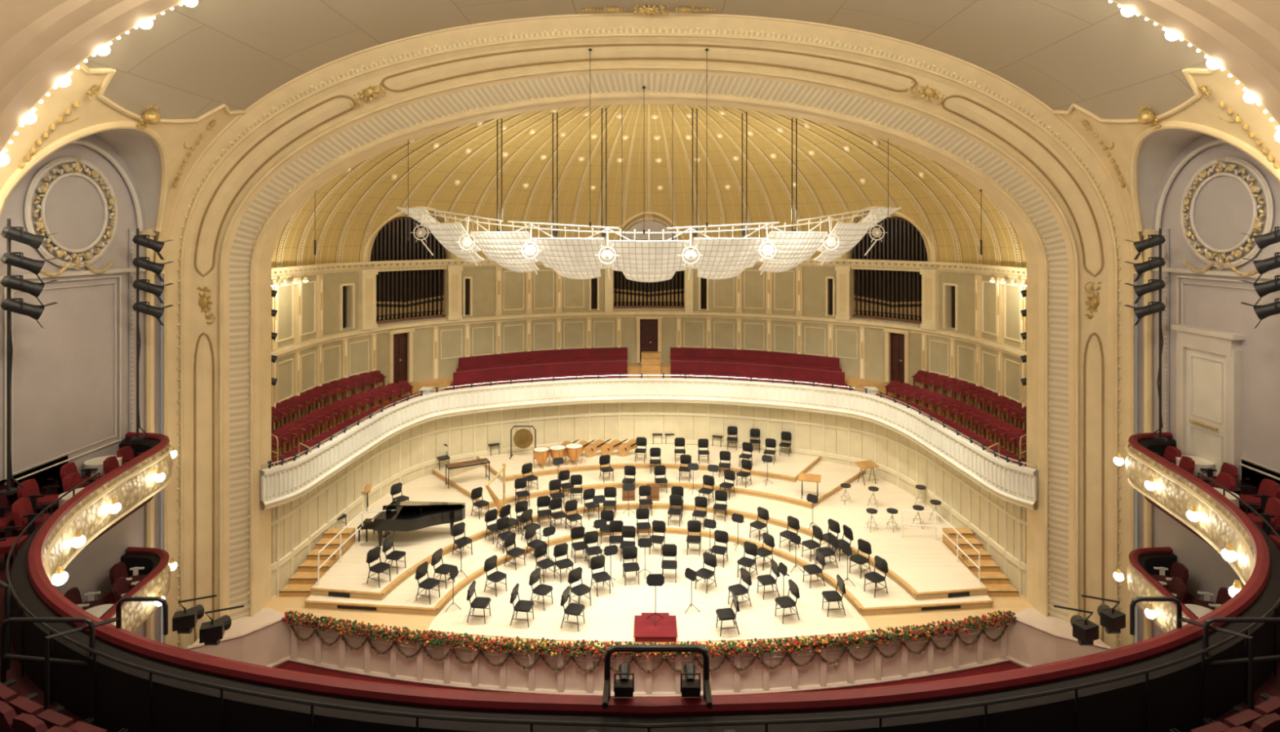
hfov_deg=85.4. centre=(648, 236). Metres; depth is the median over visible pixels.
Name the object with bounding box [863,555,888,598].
chair
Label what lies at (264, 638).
wall
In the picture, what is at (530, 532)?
chair
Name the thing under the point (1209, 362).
door
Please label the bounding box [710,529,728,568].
chair
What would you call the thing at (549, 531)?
music stand
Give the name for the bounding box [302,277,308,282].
wall lamps
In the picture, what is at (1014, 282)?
wall lamps
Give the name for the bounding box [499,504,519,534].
chair
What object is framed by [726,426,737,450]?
chair
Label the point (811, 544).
chair
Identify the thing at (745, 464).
chair
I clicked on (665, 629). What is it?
podium
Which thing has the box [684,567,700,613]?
music stand
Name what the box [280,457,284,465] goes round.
lamps
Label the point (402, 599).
stage riser
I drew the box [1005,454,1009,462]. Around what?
lamps
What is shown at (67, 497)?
table
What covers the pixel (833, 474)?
floor
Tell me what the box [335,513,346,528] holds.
chair
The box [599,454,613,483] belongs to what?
chair
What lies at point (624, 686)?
projector
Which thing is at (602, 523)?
music stand
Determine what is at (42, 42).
ceiling
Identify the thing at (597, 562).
chair
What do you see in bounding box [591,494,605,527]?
music stand
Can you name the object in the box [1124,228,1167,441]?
tower
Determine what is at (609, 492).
chair
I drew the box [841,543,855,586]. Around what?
music stand
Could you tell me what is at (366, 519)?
piano bench
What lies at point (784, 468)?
floor
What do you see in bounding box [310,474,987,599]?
stage riser
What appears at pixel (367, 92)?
cartouches
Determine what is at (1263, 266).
tower
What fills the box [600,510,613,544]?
chair
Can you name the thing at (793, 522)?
chair
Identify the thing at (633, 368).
floor
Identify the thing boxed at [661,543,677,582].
chair
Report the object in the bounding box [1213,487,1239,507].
table
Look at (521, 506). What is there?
chair
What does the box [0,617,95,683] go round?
handrail
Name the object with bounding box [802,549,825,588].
chair
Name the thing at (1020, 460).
lamps
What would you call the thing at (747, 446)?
chair
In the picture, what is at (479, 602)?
chair
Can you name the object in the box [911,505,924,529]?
stool
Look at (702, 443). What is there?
chair
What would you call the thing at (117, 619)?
handrail
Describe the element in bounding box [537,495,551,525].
chair
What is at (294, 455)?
lamps
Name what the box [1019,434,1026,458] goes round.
handrail
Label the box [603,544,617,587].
music stand
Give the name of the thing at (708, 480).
chair
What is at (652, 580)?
music stand
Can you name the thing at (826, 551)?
chair
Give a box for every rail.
[317,509,396,585]
[901,509,980,585]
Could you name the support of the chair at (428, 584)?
on the stage riser at (402, 599)
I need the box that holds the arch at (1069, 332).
[163,13,1134,649]
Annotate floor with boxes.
[0,455,1279,725]
[260,363,1037,508]
[264,533,1033,648]
[275,661,1022,692]
[431,461,866,508]
[477,444,820,482]
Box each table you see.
[58,487,84,507]
[83,455,122,476]
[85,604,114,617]
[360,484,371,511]
[798,472,821,497]
[855,459,878,485]
[1175,455,1214,476]
[1183,604,1212,617]
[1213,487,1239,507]
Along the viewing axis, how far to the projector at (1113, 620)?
8.72 m
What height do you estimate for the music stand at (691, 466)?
1.203 m
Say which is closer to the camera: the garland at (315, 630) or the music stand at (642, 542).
the garland at (315, 630)
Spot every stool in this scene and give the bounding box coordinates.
[840,483,851,505]
[866,486,878,507]
[866,508,879,532]
[885,508,897,533]
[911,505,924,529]
[914,484,926,506]
[928,499,941,523]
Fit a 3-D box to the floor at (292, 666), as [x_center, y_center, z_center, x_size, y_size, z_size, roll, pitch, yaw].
[0.000,12.280,13.000,26.600,0.001,16.000,0,0,0]
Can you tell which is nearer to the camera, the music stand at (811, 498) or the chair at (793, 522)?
the chair at (793, 522)
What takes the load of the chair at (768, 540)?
on the floor at (610, 617)
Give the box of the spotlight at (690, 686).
[680,662,701,697]
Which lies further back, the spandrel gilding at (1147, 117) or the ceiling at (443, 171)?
the ceiling at (443, 171)
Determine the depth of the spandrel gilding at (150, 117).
15.84 m
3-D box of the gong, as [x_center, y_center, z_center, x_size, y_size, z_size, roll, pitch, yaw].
[-5.818,9.478,32.111,1.180,1.456,0.600,0,0,0]
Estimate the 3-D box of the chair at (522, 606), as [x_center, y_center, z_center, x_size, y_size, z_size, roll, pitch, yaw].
[-3.607,10.476,19.751,0.581,1.015,0.500,0,0,10]
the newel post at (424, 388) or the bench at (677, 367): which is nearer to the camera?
the newel post at (424, 388)
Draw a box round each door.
[386,327,414,383]
[635,315,662,362]
[883,327,911,383]
[1170,324,1245,491]
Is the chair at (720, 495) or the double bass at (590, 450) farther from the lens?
the double bass at (590, 450)
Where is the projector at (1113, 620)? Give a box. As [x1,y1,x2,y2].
[1081,595,1125,633]
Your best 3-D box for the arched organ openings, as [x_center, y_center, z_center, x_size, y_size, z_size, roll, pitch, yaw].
[0.000,-0.050,32.155,25.775,2.900,3.974,0,0,0]
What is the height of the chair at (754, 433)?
1.015 m
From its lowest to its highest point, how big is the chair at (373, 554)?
1.015 m
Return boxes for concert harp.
[485,463,506,516]
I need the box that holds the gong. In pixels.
[509,426,536,459]
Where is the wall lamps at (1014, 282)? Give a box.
[1010,280,1017,284]
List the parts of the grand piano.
lid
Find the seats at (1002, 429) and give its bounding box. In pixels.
[875,370,1026,466]
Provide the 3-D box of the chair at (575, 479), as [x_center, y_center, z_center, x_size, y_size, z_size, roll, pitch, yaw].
[-2.903,10.096,27.724,0.500,1.015,0.581,0,0,-7]
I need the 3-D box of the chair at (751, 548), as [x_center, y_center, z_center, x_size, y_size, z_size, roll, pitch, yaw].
[3.184,10.476,22.449,0.500,1.015,0.581,0,0,37]
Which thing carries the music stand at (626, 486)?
on the stage riser at (402, 599)
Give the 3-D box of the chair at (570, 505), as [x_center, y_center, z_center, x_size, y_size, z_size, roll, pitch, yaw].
[-2.781,10.296,25.585,0.500,1.015,0.581,0,0,-29]
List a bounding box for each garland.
[281,610,1016,659]
[288,624,1008,674]
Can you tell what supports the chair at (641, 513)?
on the floor at (610, 617)
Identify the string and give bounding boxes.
[0,0,1279,166]
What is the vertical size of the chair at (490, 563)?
1.015 m
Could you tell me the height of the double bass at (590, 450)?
0.820 m
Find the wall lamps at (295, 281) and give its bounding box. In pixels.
[292,278,297,284]
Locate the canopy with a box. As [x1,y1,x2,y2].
[396,108,901,282]
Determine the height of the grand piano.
1.442 m
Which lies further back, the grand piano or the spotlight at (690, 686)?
the grand piano
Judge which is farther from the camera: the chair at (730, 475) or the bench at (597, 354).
the bench at (597, 354)
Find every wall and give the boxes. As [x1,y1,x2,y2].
[0,133,160,642]
[187,608,1110,697]
[271,265,1026,426]
[271,402,1026,597]
[1137,133,1279,642]
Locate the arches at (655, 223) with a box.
[364,213,933,262]
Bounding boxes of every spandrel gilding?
[17,84,217,188]
[1080,84,1279,188]
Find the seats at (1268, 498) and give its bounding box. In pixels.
[1154,445,1279,550]
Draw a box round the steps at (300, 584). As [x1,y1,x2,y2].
[278,528,355,596]
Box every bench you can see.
[357,518,374,542]
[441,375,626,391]
[450,360,627,386]
[456,347,627,372]
[670,347,841,372]
[670,360,847,386]
[671,375,856,391]
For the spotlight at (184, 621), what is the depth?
8.72 m
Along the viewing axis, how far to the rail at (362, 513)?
22.59 m
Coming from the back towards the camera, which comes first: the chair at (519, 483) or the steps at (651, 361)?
the steps at (651, 361)
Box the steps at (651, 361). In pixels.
[640,351,661,377]
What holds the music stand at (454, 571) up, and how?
on the floor at (610, 617)
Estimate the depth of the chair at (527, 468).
28.61 m
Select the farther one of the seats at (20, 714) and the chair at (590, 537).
the chair at (590, 537)
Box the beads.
[176,26,1121,644]
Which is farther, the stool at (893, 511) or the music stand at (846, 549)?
the stool at (893, 511)
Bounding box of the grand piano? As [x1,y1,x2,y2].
[364,498,465,546]
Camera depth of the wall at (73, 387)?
16.37 m
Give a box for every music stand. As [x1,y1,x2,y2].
[444,565,461,612]
[454,536,467,577]
[542,525,555,559]
[552,457,564,484]
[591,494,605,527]
[593,519,606,551]
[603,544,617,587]
[622,483,634,516]
[637,537,652,573]
[646,573,664,626]
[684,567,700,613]
[687,462,698,493]
[703,519,716,552]
[707,464,719,496]
[731,513,744,551]
[761,454,773,485]
[776,562,789,605]
[789,533,803,573]
[806,493,819,529]
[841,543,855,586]
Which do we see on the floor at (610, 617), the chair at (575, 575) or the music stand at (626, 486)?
the chair at (575, 575)
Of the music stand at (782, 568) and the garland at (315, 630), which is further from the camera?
the music stand at (782, 568)
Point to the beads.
(609, 28)
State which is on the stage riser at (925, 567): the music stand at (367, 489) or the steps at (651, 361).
the music stand at (367, 489)
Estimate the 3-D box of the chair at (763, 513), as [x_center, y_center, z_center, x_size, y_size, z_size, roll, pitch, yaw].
[3.956,10.296,24.895,0.581,1.015,0.500,0,0,-43]
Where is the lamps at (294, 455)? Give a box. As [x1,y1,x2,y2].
[292,453,296,461]
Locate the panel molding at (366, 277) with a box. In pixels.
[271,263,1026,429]
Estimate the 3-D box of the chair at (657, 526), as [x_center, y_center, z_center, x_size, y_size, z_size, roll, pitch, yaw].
[0.291,10.476,24.151,0.500,1.015,0.581,0,0,15]
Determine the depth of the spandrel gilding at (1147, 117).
15.84 m
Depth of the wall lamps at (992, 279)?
25.77 m
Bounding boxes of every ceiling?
[0,0,1279,154]
[82,0,1209,119]
[271,104,1026,267]
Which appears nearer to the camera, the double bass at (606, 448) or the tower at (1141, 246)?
the tower at (1141, 246)
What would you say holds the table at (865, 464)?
on the stage riser at (925, 567)
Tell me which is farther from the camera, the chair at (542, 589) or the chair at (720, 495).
the chair at (720, 495)
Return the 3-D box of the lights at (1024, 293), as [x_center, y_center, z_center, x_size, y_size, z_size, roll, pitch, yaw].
[11.562,3.100,21.214,0.365,3.400,0.220,0,0,21]
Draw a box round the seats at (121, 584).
[63,561,146,610]
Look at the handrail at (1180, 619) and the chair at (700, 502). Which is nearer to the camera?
the handrail at (1180, 619)
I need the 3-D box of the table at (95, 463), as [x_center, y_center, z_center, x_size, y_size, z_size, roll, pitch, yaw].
[-12.900,5.640,16.400,0.720,0.720,0.720,0,0,0]
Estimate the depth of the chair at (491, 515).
24.77 m
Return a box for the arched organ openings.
[371,217,926,261]
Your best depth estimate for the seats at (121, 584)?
15.99 m
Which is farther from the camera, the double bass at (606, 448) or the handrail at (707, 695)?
the double bass at (606, 448)
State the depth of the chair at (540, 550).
22.35 m
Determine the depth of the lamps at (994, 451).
21.54 m
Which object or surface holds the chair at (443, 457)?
on the floor at (833, 474)
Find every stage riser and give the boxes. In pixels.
[304,509,993,615]
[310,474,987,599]
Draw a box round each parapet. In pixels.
[5,432,1279,731]
[259,374,1038,511]
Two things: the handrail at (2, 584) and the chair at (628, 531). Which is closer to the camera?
the handrail at (2, 584)
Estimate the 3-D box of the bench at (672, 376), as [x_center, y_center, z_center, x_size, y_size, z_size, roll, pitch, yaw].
[5.284,7.290,32.785,8.948,0.929,1.129,0,0,20]
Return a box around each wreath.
[23,156,118,276]
[1179,156,1274,276]
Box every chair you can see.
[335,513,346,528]
[365,546,391,587]
[382,535,405,574]
[390,482,408,502]
[414,561,439,604]
[431,548,454,588]
[436,444,449,471]
[451,521,472,559]
[466,580,490,623]
[471,486,488,519]
[483,555,506,596]
[484,508,503,544]
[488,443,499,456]
[495,516,515,553]
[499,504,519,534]
[503,532,525,570]
[510,583,533,627]
[514,477,529,506]
[515,500,532,534]
[520,508,541,541]
[521,462,537,492]
[524,524,545,560]
[528,567,552,610]
[533,542,555,582]
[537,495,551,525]
[548,479,564,511]
[549,497,566,531]
[553,542,573,582]
[558,470,573,497]
[560,586,585,631]
[564,499,582,529]
[567,566,591,606]
[569,475,582,504]
[570,526,588,563]
[582,488,599,520]
[584,530,602,568]
[590,555,610,596]
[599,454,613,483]
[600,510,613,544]
[602,487,616,512]
[608,520,623,551]
[619,525,635,562]
[622,465,635,484]
[622,546,639,586]
[634,436,646,462]
[635,507,650,537]
[639,485,653,515]
[648,520,666,556]
[649,447,661,466]
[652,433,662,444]
[653,465,667,493]
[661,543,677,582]
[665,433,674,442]
[667,494,682,527]
[670,486,683,517]
[674,437,685,463]
[678,454,691,482]
[686,520,701,555]
[692,496,707,529]
[694,551,717,593]
[697,439,709,464]
[698,475,714,506]
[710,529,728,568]
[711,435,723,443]
[712,489,727,522]
[715,591,739,636]
[718,450,730,477]
[719,469,735,499]
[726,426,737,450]
[728,567,751,606]
[736,458,751,488]
[737,541,758,577]
[738,441,753,465]
[749,428,760,453]
[749,506,769,542]
[753,532,774,570]
[756,559,780,599]
[763,438,776,464]
[774,578,799,623]
[779,431,791,457]
[779,515,799,552]
[801,524,823,562]
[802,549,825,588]
[816,532,838,569]
[819,518,840,551]
[822,574,845,617]
[831,524,853,561]
[848,538,871,578]
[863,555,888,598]
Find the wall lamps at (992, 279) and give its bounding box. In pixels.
[989,277,995,282]
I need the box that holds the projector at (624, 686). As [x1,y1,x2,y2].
[613,662,634,697]
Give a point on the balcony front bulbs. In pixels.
(60, 576)
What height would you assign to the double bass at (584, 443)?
0.820 m
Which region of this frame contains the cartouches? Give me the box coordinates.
[196,4,1102,324]
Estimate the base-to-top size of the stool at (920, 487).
0.725 m
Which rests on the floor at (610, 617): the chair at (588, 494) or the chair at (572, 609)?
the chair at (572, 609)
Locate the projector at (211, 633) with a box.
[199,604,244,645]
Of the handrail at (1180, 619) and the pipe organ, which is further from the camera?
the pipe organ
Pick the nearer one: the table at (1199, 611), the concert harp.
the table at (1199, 611)
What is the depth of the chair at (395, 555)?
22.04 m
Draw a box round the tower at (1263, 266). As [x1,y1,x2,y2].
[1240,226,1279,488]
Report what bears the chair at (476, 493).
on the stage riser at (925, 567)
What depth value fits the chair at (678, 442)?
31.69 m
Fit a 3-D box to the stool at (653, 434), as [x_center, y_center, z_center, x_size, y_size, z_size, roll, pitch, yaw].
[0.402,9.696,34.385,0.500,1.015,0.581,0,0,-4]
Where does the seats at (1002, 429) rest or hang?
on the floor at (633, 368)
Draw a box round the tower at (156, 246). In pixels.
[130,228,173,441]
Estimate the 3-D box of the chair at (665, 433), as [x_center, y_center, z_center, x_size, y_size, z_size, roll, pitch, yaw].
[1.006,9.696,34.384,0.500,1.015,0.581,0,0,-9]
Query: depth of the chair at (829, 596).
20.22 m
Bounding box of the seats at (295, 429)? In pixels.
[271,370,421,466]
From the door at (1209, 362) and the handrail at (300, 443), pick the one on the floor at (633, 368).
the handrail at (300, 443)
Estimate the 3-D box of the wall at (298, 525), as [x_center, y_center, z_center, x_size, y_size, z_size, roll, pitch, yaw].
[0.000,9.450,27.399,23.794,3.100,13.683,0,0,0]
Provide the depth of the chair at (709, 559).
21.73 m
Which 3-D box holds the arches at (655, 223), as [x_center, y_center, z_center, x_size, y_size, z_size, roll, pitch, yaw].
[0.000,-0.169,33.604,24.880,2.542,7.392,0,0,0]
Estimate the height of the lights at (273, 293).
3.400 m
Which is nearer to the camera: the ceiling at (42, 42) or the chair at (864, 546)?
the ceiling at (42, 42)
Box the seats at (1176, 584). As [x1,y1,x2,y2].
[1151,561,1231,610]
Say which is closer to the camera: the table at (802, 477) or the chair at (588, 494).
the chair at (588, 494)
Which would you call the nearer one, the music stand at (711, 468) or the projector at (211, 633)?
the projector at (211, 633)
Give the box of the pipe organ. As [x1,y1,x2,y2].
[342,217,955,328]
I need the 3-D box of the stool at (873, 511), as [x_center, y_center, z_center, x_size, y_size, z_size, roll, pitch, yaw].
[8.072,10.242,25.061,0.449,0.725,0.437,0,0,-1]
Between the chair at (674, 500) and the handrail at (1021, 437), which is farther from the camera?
the chair at (674, 500)
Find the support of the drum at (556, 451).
on the floor at (784, 468)
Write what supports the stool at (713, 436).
on the floor at (784, 468)
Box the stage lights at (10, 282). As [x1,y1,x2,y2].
[0,218,57,495]
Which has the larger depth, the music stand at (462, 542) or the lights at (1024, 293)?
the music stand at (462, 542)
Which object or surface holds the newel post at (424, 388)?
on the floor at (633, 368)
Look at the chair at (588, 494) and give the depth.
26.83 m
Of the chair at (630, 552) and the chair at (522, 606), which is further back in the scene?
the chair at (630, 552)
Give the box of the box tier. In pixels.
[99,546,1198,632]
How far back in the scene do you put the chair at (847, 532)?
23.36 m
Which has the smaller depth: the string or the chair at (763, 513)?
the string
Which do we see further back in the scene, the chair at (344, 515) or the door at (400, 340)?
the door at (400, 340)
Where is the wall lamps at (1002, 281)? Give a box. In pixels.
[1000,278,1005,284]
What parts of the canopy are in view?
wing panel, glass panel, glass panel, glass panel, glass panel, glass panel, glass panel, glass panel, wing panel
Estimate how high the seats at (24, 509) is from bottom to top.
0.880 m
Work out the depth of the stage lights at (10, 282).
13.53 m
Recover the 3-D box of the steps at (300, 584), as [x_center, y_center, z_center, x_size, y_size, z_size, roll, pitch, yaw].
[-10.770,10.580,22.695,1.080,0.840,3.010,0,0,0]
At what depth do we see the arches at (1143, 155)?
17.20 m
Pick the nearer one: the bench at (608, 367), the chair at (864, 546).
the chair at (864, 546)
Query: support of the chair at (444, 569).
on the stage riser at (402, 599)
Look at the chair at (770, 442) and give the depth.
31.53 m
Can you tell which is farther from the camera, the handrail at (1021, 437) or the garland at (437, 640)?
the handrail at (1021, 437)
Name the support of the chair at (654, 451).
on the floor at (833, 474)
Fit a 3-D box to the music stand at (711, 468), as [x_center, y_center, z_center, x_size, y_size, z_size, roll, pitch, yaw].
[2.639,10.006,28.542,0.465,1.203,0.410,0,0,16]
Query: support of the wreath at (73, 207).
attached to the wall at (73, 387)
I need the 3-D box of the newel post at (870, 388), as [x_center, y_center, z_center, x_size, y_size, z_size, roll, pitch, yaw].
[9.950,7.268,31.100,0.500,0.965,0.500,0,0,0]
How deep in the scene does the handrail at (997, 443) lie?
22.15 m
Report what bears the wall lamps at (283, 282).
attached to the wall at (483, 277)
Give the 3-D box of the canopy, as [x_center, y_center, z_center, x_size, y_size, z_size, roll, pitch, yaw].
[0.000,-1.570,26.005,20.066,6.541,5.837,0,0,0]
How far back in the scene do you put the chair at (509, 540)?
23.15 m
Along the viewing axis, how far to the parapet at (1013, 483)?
29.72 m
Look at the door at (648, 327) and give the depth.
37.11 m
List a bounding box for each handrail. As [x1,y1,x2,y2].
[0,580,9,670]
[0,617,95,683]
[44,596,168,711]
[271,434,278,465]
[297,442,310,457]
[587,729,735,731]
[601,644,712,709]
[987,442,999,457]
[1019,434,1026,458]
[1129,596,1253,711]
[1202,617,1279,666]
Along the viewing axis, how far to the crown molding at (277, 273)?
31.46 m
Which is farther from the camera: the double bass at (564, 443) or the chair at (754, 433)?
the chair at (754, 433)
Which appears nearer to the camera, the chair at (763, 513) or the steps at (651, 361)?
the chair at (763, 513)
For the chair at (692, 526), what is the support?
on the floor at (610, 617)
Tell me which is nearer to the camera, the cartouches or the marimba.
the cartouches
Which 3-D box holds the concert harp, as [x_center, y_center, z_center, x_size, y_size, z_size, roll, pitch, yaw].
[-5.761,9.645,26.181,0.357,1.911,1.051,0,0,33]
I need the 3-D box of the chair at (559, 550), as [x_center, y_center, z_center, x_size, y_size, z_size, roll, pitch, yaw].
[-2.746,10.476,22.339,0.500,1.015,0.581,0,0,-31]
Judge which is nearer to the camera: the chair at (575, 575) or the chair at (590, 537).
the chair at (575, 575)
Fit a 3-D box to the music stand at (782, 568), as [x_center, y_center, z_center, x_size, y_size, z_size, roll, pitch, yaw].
[3.965,10.386,20.695,0.410,1.203,0.465,0,0,-19]
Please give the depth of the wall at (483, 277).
33.56 m
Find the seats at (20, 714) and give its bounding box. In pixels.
[0,679,1279,731]
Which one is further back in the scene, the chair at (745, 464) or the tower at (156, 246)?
the chair at (745, 464)
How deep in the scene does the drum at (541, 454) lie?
30.44 m
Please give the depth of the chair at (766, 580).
21.22 m
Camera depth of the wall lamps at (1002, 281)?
25.03 m
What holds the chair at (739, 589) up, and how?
on the floor at (610, 617)
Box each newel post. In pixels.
[419,386,434,395]
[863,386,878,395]
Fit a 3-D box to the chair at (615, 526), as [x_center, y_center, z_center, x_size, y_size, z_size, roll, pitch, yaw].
[-1.136,10.476,24.152,0.500,1.015,0.581,0,0,-2]
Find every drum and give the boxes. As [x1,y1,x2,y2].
[533,446,550,470]
[548,444,566,468]
[564,443,583,465]
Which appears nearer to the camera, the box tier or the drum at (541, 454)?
the box tier
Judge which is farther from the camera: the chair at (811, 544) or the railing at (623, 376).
the railing at (623, 376)
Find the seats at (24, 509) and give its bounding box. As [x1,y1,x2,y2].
[0,445,143,564]
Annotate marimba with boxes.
[444,457,489,488]
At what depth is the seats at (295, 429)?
26.09 m
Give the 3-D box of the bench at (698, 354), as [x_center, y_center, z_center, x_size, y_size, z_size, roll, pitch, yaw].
[5.249,6.290,35.006,8.811,0.929,1.160,0,0,21]
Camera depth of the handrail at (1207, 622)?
8.58 m
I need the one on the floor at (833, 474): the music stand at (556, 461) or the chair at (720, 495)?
the music stand at (556, 461)
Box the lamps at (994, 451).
[993,449,997,457]
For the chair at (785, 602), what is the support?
on the floor at (610, 617)
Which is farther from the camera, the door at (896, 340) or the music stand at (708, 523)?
the door at (896, 340)
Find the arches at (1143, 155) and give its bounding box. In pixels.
[0,62,1279,639]
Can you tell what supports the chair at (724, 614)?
on the floor at (610, 617)
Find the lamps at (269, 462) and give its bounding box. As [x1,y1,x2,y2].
[267,461,271,468]
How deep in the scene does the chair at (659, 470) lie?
29.04 m
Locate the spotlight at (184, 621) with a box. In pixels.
[172,595,216,633]
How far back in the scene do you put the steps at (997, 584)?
22.51 m
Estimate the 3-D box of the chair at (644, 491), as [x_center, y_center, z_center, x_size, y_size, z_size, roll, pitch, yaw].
[-0.130,10.296,27.069,0.500,1.015,0.581,0,0,-7]
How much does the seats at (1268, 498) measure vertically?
0.880 m
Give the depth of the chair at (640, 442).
31.76 m
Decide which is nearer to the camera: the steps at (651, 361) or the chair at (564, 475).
the chair at (564, 475)
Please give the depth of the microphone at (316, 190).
20.88 m
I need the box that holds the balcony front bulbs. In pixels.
[50,446,1242,618]
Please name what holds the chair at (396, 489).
on the stage riser at (925, 567)
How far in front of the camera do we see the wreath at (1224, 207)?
15.93 m
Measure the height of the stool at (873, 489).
0.725 m
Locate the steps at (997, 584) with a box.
[942,528,1019,596]
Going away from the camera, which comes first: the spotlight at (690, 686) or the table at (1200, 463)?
the spotlight at (690, 686)
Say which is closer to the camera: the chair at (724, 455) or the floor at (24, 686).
the floor at (24, 686)
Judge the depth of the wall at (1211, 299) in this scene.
16.57 m
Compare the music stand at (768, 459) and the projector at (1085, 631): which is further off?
the music stand at (768, 459)
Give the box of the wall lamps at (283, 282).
[280,280,287,284]
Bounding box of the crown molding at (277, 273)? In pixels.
[271,258,1026,358]
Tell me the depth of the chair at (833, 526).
23.89 m
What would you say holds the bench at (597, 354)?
on the floor at (633, 368)
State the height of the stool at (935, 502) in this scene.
0.725 m
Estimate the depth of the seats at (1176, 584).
16.01 m
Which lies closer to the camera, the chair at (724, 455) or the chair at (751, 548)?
the chair at (751, 548)
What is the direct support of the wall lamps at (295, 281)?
attached to the wall at (483, 277)
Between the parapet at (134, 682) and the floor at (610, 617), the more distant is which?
the floor at (610, 617)
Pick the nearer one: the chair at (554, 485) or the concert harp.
the concert harp
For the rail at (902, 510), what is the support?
on the stage riser at (925, 567)
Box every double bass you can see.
[560,439,579,445]
[578,439,595,450]
[583,438,612,457]
[599,438,628,455]
[616,439,637,456]
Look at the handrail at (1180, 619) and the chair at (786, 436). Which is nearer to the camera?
the handrail at (1180, 619)
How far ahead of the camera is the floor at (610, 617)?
20.49 m
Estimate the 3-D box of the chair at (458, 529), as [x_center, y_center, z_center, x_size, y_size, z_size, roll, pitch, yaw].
[-6.336,10.296,23.555,0.581,1.015,0.500,0,0,41]
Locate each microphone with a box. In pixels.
[314,190,316,254]
[979,189,982,254]
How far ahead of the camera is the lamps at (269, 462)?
20.46 m
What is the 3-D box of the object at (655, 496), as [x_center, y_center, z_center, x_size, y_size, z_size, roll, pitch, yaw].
[0.166,10.332,28.041,0.520,0.535,0.420,0,0,1]
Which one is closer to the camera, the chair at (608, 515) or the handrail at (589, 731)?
the handrail at (589, 731)
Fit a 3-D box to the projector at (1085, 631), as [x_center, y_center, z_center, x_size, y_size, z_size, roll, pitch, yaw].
[5.292,4.797,8.558,0.422,0.411,0.336,0,0,-16]
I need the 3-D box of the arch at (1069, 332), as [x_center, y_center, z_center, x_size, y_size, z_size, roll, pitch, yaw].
[0.000,3.093,19.875,26.600,18.373,2.250,0,0,0]
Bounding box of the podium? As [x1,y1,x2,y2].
[633,613,677,641]
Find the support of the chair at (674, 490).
on the stage riser at (402, 599)
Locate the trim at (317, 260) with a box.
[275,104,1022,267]
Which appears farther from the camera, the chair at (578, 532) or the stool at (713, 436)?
the stool at (713, 436)
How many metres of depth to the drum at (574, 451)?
30.90 m
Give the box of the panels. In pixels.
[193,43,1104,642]
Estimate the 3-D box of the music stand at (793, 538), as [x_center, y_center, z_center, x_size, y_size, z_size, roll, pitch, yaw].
[4.779,10.386,22.757,0.410,1.203,0.465,0,0,-36]
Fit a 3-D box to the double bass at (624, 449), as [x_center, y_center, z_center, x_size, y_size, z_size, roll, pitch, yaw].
[-0.842,9.793,32.345,1.356,0.820,0.242,0,0,-12]
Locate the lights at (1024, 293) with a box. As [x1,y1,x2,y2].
[1020,289,1026,386]
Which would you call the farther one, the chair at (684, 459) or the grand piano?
the chair at (684, 459)
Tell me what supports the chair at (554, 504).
on the stage riser at (402, 599)
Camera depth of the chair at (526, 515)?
24.77 m
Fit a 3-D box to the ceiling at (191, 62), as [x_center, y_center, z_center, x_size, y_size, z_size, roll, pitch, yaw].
[0.000,-4.385,15.850,23.388,3.330,5.900,0,0,0]
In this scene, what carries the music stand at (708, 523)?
on the floor at (610, 617)
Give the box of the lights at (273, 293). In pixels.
[271,289,277,386]
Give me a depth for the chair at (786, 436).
32.62 m
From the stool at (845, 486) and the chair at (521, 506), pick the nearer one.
the chair at (521, 506)
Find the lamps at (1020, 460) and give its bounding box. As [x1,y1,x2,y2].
[1017,458,1022,466]
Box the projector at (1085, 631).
[1053,604,1098,645]
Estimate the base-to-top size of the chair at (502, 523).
1.015 m
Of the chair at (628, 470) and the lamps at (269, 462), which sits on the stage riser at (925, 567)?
the chair at (628, 470)

